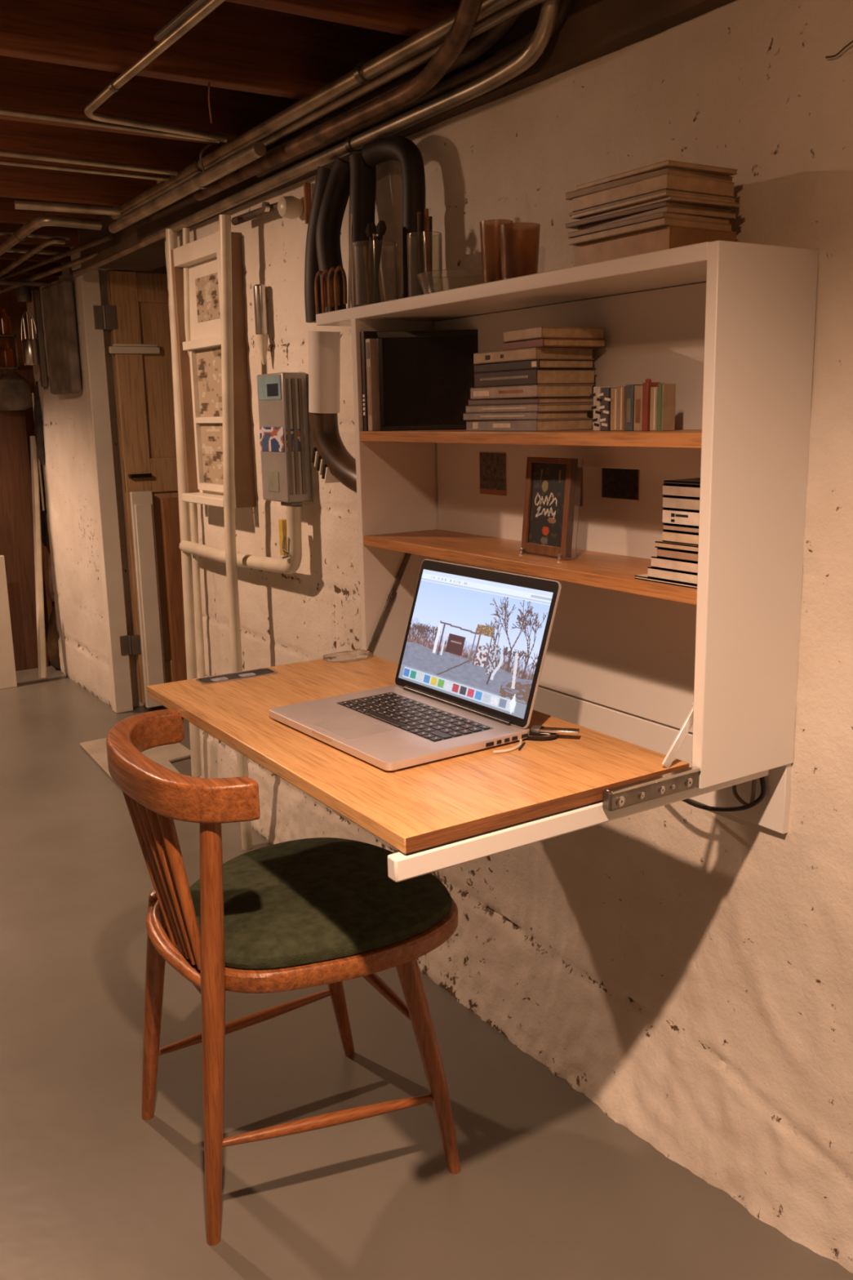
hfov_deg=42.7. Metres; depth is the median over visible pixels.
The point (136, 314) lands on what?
door
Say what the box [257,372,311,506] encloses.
meter box
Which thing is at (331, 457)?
hose
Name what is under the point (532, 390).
book
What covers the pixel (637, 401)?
print
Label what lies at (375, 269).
glass jar
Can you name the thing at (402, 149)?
hose
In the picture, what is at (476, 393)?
print
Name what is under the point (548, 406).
book
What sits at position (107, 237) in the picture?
conduit
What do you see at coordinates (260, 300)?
wall holder
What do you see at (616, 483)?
photo card
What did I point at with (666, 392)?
book
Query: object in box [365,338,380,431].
upright book
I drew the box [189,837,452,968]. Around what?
seat cushion
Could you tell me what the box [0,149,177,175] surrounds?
conduit
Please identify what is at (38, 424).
bag
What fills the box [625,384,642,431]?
book
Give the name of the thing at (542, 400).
book
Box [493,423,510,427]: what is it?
print
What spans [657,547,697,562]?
book
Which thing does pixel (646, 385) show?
book
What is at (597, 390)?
book
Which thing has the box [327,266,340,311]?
hook
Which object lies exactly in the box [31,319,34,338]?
metal rod
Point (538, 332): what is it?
book
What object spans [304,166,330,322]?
hose
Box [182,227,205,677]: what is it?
pipe
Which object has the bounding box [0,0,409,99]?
ceiling beam
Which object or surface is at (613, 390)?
book
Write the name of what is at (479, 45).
drainpipe
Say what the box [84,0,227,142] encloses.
conduit
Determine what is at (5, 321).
bottle
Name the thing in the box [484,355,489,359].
print
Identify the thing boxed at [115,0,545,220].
conduit
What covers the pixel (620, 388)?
print
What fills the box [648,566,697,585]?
book
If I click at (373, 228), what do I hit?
paintbrush
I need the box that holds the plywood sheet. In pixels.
[0,410,48,671]
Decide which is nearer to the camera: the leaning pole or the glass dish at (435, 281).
the glass dish at (435, 281)
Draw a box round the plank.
[160,497,186,681]
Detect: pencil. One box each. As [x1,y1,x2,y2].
[417,211,421,231]
[418,214,422,231]
[424,208,429,231]
[428,216,432,231]
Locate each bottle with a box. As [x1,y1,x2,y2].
[0,308,12,334]
[0,341,14,367]
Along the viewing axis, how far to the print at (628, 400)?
1.61 m
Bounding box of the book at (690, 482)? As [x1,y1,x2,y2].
[663,477,700,486]
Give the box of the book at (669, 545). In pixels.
[655,540,698,552]
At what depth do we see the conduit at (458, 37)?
2.08 m
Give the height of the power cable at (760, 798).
0.067 m
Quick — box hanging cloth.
[40,279,81,394]
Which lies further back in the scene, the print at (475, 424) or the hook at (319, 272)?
the hook at (319, 272)
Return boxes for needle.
[347,213,352,308]
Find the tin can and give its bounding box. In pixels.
[20,310,39,365]
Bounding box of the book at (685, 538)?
[662,530,698,545]
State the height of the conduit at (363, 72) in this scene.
0.036 m
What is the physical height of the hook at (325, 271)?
0.088 m
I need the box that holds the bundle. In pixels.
[0,371,32,410]
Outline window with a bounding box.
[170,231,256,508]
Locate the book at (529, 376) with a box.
[474,368,595,387]
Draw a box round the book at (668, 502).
[662,496,699,511]
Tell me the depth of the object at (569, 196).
1.47 m
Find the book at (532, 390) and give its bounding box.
[470,384,594,399]
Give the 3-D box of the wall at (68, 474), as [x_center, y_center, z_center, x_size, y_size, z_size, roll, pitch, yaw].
[-1.500,-0.663,4.903,0.225,1.800,0.855,-9,14,-32]
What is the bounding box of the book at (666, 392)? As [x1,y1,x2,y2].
[657,382,675,431]
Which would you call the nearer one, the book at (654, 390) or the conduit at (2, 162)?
the book at (654, 390)
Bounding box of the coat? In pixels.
[33,433,48,546]
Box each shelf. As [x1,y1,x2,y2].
[0,334,18,369]
[360,429,702,448]
[363,528,697,604]
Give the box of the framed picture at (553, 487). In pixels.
[520,457,582,559]
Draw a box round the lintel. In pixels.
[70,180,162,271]
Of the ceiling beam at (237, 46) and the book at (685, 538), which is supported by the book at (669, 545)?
the book at (685, 538)
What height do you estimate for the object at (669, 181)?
0.018 m
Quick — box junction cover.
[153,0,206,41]
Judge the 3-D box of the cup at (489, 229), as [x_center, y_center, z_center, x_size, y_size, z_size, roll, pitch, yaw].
[0.118,-0.646,1.838,0.056,0.110,0.056,-9,14,-32]
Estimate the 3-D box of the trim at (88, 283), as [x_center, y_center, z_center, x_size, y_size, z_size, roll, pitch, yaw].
[-1.319,-0.578,4.481,0.073,1.800,0.062,-9,14,-32]
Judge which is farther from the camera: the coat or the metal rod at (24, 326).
the coat
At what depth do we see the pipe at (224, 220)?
2.90 m
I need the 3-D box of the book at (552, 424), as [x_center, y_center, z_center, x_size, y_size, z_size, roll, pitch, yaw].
[0.172,-0.363,1.841,0.121,0.018,0.195,-9,14,-32]
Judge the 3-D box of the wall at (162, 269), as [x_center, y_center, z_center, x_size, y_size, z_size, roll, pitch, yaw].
[-1.310,-0.947,5.607,0.940,2.060,0.190,-9,14,-32]
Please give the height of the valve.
0.090 m
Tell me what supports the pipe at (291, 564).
attached to the wall at (686, 970)
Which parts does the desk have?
stay arm, panel, panel, panel, support rail, stay arm, panel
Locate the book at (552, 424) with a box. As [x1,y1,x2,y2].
[466,417,593,431]
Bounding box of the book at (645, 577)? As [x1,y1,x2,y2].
[635,573,697,588]
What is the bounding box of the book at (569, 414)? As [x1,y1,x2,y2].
[463,410,588,420]
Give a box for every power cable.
[682,776,765,811]
[732,778,756,804]
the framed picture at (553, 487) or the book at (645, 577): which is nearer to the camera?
the book at (645, 577)
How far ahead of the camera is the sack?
5.39 m
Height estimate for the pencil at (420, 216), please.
0.145 m
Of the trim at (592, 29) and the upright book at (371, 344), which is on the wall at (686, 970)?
the trim at (592, 29)
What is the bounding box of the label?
[278,519,287,555]
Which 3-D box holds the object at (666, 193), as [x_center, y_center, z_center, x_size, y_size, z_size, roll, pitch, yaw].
[0.315,-0.603,1.526,0.132,0.005,0.195,-9,14,-32]
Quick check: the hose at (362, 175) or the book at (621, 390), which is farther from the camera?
the hose at (362, 175)
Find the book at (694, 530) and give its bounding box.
[663,524,698,533]
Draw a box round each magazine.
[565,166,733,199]
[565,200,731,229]
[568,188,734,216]
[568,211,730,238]
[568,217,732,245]
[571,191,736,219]
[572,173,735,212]
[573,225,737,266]
[576,160,737,190]
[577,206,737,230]
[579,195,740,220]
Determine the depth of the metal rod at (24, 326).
4.84 m
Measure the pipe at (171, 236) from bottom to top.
1.706 m
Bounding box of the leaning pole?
[30,435,46,678]
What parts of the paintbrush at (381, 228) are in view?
handle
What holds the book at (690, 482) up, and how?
on the book at (677, 491)
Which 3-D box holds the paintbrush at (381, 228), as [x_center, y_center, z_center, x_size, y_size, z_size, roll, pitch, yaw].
[-0.094,-0.728,2.110,0.040,0.156,0.020,7,14,34]
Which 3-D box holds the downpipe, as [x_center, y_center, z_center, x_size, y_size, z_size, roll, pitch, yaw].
[-0.225,-0.589,2.397,0.069,0.178,0.084,-9,14,-32]
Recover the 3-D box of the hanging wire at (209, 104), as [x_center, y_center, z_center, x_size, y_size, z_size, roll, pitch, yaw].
[-0.432,-1.073,2.175,0.007,0.077,0.014,-3,12,-10]
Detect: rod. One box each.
[22,317,26,338]
[26,311,30,338]
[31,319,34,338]
[31,392,44,511]
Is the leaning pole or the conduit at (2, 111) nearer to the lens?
the conduit at (2, 111)
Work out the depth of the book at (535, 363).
1.75 m
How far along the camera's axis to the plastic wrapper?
2.14 m
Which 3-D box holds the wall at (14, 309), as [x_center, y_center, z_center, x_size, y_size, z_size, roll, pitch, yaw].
[-3.111,-0.885,5.397,4.600,2.100,0.200,-9,14,-32]
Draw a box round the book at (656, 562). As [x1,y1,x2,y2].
[651,555,697,573]
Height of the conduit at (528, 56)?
0.239 m
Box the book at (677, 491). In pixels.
[662,484,700,498]
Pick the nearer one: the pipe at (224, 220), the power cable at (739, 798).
the power cable at (739, 798)
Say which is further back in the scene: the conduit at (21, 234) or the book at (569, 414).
the conduit at (21, 234)
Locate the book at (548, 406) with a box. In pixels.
[466,402,593,413]
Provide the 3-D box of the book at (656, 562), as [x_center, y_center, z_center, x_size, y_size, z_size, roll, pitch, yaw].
[0.402,-0.111,1.516,0.150,0.015,0.098,-9,14,-32]
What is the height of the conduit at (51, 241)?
0.032 m
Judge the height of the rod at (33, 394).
0.550 m
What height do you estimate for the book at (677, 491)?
0.016 m
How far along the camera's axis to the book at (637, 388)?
1.60 m
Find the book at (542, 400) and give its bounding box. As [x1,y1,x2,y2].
[468,396,593,405]
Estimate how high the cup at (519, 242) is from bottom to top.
0.095 m
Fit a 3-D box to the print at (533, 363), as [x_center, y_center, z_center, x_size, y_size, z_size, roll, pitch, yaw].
[0.170,-0.434,1.716,0.001,0.008,0.013,-9,14,-32]
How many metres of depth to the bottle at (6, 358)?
4.88 m
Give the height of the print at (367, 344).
0.030 m
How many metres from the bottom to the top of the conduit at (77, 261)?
0.025 m
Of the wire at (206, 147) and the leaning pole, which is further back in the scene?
the leaning pole
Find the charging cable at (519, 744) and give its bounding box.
[492,739,522,753]
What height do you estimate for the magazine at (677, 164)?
0.006 m
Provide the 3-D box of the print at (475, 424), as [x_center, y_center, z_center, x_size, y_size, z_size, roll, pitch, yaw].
[0.084,-0.367,1.867,0.001,0.011,0.016,-9,14,-32]
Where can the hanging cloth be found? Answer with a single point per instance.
(58, 300)
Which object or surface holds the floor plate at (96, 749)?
on the floor
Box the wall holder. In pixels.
[253,284,269,364]
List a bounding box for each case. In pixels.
[377,328,478,431]
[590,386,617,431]
[597,387,611,431]
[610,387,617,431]
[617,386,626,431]
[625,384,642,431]
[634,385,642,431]
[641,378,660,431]
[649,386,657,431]
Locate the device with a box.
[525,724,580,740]
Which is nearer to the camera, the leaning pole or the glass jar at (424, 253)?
the glass jar at (424, 253)
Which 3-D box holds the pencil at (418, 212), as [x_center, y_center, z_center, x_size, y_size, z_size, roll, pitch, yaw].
[-0.011,-0.712,2.019,0.008,0.155,0.015,-3,12,-10]
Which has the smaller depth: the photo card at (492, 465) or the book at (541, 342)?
the book at (541, 342)
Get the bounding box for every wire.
[199,142,216,173]
[208,82,212,123]
[281,534,289,559]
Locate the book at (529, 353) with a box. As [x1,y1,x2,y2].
[473,346,594,364]
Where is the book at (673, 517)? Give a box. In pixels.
[662,508,699,527]
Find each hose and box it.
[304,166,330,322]
[310,412,356,493]
[315,156,350,312]
[348,152,376,307]
[361,135,425,297]
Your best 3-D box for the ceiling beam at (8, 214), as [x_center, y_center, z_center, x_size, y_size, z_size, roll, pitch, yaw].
[-2.384,-1.332,2.997,3.400,0.183,0.040,-9,14,-32]
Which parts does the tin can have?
wire handle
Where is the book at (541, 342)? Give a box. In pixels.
[503,337,606,350]
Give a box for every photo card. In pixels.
[479,452,506,495]
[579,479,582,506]
[601,467,639,500]
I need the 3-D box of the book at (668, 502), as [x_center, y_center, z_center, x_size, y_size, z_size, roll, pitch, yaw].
[0.404,-0.191,1.492,0.140,0.016,0.082,-9,14,-32]
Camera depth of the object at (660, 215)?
1.47 m
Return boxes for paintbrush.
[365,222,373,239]
[369,222,376,235]
[376,220,386,239]
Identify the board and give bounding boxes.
[0,555,17,688]
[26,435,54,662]
[128,490,165,707]
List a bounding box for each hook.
[314,270,327,314]
[320,268,333,313]
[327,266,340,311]
[333,265,346,311]
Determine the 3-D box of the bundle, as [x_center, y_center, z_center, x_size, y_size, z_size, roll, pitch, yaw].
[-1.950,-1.173,5.131,0.205,0.180,0.108,-9,14,-32]
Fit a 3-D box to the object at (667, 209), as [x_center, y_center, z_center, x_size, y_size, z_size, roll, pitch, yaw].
[0.322,-0.587,1.535,0.133,0.007,0.187,-9,14,-32]
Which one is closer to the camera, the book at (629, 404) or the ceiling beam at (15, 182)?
the book at (629, 404)
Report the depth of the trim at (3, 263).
4.93 m
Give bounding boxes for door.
[93,270,177,703]
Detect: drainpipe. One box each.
[256,0,573,177]
[265,11,524,152]
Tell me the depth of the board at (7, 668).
5.06 m
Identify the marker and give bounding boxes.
[373,235,379,239]
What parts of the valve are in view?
spout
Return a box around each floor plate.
[79,737,115,782]
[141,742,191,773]
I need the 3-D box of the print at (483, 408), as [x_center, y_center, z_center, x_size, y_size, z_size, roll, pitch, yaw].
[0.127,-0.381,1.795,0.001,0.002,0.120,-9,14,-31]
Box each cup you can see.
[480,219,512,283]
[498,222,540,279]
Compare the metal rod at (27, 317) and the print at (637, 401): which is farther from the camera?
the metal rod at (27, 317)
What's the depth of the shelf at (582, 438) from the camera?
1.72 m
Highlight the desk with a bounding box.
[146,240,818,882]
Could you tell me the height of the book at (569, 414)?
0.012 m
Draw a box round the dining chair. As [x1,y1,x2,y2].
[106,708,460,1245]
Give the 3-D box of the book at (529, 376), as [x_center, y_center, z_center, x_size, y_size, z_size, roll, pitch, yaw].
[0.179,-0.435,1.816,0.125,0.024,0.176,-9,14,-32]
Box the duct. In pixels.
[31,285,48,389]
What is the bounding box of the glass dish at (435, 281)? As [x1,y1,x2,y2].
[417,269,482,294]
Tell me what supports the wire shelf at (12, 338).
hanging from the trim at (3, 263)
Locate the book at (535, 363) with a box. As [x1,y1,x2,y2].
[474,359,594,373]
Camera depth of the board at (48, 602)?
5.56 m
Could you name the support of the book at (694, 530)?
on the book at (685, 538)
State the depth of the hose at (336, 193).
2.28 m
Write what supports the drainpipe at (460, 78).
attached to the wall at (686, 970)
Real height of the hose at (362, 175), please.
0.317 m
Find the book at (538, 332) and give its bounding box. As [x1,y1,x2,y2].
[503,326,604,342]
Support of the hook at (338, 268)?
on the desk
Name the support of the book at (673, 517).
on the book at (694, 530)
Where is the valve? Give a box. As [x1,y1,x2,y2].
[231,182,311,225]
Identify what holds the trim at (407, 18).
attached to the wall at (686, 970)
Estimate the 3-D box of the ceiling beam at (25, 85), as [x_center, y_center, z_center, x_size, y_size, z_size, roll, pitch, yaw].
[-1.659,-1.117,1.897,3.400,0.183,0.040,-9,14,-32]
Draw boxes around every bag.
[33,381,45,464]
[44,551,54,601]
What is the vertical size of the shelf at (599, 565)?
0.019 m
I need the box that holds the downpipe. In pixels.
[308,331,340,413]
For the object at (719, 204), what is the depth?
1.46 m
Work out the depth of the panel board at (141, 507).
4.53 m
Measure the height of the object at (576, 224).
0.006 m
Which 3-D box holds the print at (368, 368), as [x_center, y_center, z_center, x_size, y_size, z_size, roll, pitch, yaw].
[-0.110,-0.477,2.089,0.001,0.090,0.010,-9,14,-32]
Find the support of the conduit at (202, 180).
hanging from the wire at (206, 147)
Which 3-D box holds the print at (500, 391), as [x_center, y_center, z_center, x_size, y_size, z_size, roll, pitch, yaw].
[0.137,-0.404,1.772,0.001,0.005,0.065,-8,14,-31]
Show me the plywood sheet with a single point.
(16, 527)
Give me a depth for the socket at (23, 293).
4.82 m
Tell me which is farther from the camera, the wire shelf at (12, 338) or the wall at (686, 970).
the wire shelf at (12, 338)
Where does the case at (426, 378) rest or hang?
on the desk
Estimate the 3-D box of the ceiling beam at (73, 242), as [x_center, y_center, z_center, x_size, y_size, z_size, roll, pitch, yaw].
[-2.626,-1.403,3.364,3.400,0.183,0.040,-9,14,-32]
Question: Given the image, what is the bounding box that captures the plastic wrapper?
[323,648,369,662]
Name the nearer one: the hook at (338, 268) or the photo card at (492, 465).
the photo card at (492, 465)
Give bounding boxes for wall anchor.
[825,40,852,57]
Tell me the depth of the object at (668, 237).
1.48 m
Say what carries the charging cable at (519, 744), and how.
on the desk
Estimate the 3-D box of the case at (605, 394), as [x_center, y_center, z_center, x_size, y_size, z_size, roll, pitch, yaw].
[0.294,-0.354,1.671,0.061,0.064,0.028,-9,14,-32]
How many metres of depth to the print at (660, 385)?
1.56 m
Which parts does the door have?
ledge moulding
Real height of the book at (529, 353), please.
0.018 m
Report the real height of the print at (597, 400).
0.050 m
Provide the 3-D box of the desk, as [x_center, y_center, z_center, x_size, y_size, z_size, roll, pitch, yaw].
[-0.045,-0.159,1.778,0.661,0.812,1.072,-9,14,-32]
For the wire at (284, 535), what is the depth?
2.73 m
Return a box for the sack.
[45,604,61,670]
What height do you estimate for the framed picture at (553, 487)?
0.163 m
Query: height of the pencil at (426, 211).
0.155 m
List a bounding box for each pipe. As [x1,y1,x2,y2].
[165,228,201,777]
[178,506,302,573]
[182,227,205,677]
[218,214,252,849]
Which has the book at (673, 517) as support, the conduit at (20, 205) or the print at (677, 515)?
the print at (677, 515)
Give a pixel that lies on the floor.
(548, 1185)
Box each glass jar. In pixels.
[351,240,398,307]
[406,231,442,297]
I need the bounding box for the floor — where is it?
[0,662,852,1279]
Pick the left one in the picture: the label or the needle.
the label
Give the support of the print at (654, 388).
attached to the book at (654, 390)
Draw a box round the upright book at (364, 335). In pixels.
[360,330,377,431]
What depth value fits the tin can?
4.84 m
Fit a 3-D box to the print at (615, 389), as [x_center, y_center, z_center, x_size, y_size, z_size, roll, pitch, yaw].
[0.284,-0.346,1.637,0.001,0.059,0.003,-9,14,-33]
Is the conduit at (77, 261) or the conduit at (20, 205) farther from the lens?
the conduit at (77, 261)
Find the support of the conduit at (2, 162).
attached to the conduit at (363, 72)
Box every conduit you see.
[0,107,219,143]
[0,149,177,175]
[0,160,171,181]
[0,215,102,255]
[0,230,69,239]
[0,234,112,279]
[0,237,65,276]
[0,252,97,293]
[0,280,48,286]
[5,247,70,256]
[13,200,119,216]
[71,0,560,277]
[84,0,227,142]
[108,142,266,233]
[110,0,516,219]
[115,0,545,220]
[192,0,483,200]
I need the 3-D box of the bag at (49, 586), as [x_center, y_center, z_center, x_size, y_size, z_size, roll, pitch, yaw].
[-1.824,-0.327,5.381,0.118,0.270,0.104,-9,14,-32]
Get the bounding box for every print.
[365,342,369,359]
[366,366,371,415]
[472,422,478,428]
[473,390,488,396]
[480,375,528,381]
[480,415,524,417]
[482,407,525,409]
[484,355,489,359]
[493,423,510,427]
[498,389,522,393]
[531,361,536,367]
[590,393,601,426]
[614,389,616,429]
[620,387,622,429]
[626,398,631,422]
[635,399,639,422]
[653,388,655,429]
[660,385,662,429]
[675,514,688,517]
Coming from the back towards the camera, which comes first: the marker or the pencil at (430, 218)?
the marker
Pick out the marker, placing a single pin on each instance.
(375, 237)
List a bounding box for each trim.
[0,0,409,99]
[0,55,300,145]
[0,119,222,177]
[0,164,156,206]
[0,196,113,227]
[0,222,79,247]
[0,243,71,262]
[0,259,62,275]
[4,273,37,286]
[76,269,133,713]
[78,0,736,271]
[225,0,460,36]
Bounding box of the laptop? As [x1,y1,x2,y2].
[269,559,561,770]
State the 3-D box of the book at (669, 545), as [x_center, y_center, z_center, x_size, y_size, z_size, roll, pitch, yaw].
[0.403,-0.135,1.508,0.150,0.008,0.090,-9,14,-32]
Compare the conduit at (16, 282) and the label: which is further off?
the conduit at (16, 282)
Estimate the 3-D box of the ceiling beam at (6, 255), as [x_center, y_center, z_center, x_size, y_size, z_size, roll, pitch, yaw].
[-2.868,-1.475,3.731,3.400,0.183,0.040,-9,14,-32]
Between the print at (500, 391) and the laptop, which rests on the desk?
the laptop
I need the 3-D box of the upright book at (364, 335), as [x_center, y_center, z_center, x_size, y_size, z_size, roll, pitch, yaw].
[-0.059,-0.507,2.138,0.150,0.187,0.016,-9,14,-32]
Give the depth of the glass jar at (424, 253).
1.98 m
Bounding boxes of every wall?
[0,275,58,435]
[26,271,145,706]
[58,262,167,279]
[164,0,852,1273]
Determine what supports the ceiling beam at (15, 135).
attached to the wall at (686, 970)

